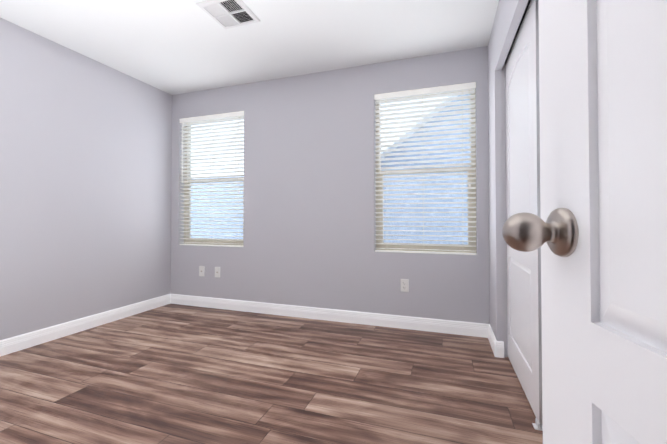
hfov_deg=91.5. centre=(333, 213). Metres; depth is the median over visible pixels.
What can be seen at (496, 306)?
wall
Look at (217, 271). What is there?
outlet
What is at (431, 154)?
house
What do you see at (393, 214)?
window
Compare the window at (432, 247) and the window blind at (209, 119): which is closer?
the window at (432, 247)
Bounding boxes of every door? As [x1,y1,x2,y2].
[502,0,666,443]
[505,0,538,420]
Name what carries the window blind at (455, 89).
attached to the window at (432, 247)
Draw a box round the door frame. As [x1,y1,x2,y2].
[502,63,506,356]
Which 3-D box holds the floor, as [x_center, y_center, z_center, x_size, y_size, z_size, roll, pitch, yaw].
[-0.725,1.056,0.983,4.280,0.100,4.850,0,-1,19]
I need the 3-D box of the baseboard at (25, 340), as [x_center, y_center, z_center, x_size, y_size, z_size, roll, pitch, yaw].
[-2.405,0.970,2.292,0.015,0.112,3.160,0,-1,19]
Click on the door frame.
(504, 208)
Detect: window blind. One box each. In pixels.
[179,111,243,246]
[374,82,475,254]
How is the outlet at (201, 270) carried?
attached to the wall at (309, 238)
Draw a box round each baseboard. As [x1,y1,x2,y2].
[0,294,170,356]
[170,294,488,337]
[488,324,503,357]
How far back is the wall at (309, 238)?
3.19 m
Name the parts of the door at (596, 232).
knob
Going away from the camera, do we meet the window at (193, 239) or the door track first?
the door track
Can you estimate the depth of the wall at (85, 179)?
2.82 m
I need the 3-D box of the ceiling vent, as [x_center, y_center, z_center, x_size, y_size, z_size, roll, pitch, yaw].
[-0.732,-1.407,2.285,0.310,0.014,0.310,0,-1,19]
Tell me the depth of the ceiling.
2.56 m
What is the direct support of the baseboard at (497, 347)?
attached to the wall at (496, 306)
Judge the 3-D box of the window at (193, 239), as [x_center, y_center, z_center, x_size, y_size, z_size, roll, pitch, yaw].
[-1.344,-0.368,3.740,0.880,1.470,0.073,0,-1,19]
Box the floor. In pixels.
[0,304,542,443]
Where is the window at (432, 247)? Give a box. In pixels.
[376,90,475,252]
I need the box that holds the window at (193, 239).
[184,117,243,244]
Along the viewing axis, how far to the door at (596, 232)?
0.38 m
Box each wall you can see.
[0,18,171,339]
[171,46,489,323]
[488,0,528,340]
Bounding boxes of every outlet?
[199,266,204,275]
[215,267,219,277]
[400,279,408,291]
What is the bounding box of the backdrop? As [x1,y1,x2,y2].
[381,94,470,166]
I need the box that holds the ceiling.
[0,0,498,94]
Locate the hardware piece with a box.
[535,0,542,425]
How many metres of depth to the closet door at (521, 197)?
1.83 m
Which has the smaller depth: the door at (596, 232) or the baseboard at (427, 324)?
the door at (596, 232)
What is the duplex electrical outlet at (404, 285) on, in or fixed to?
attached to the wall at (309, 238)
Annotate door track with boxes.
[505,0,542,430]
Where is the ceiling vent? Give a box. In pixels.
[196,0,259,28]
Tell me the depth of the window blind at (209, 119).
3.66 m

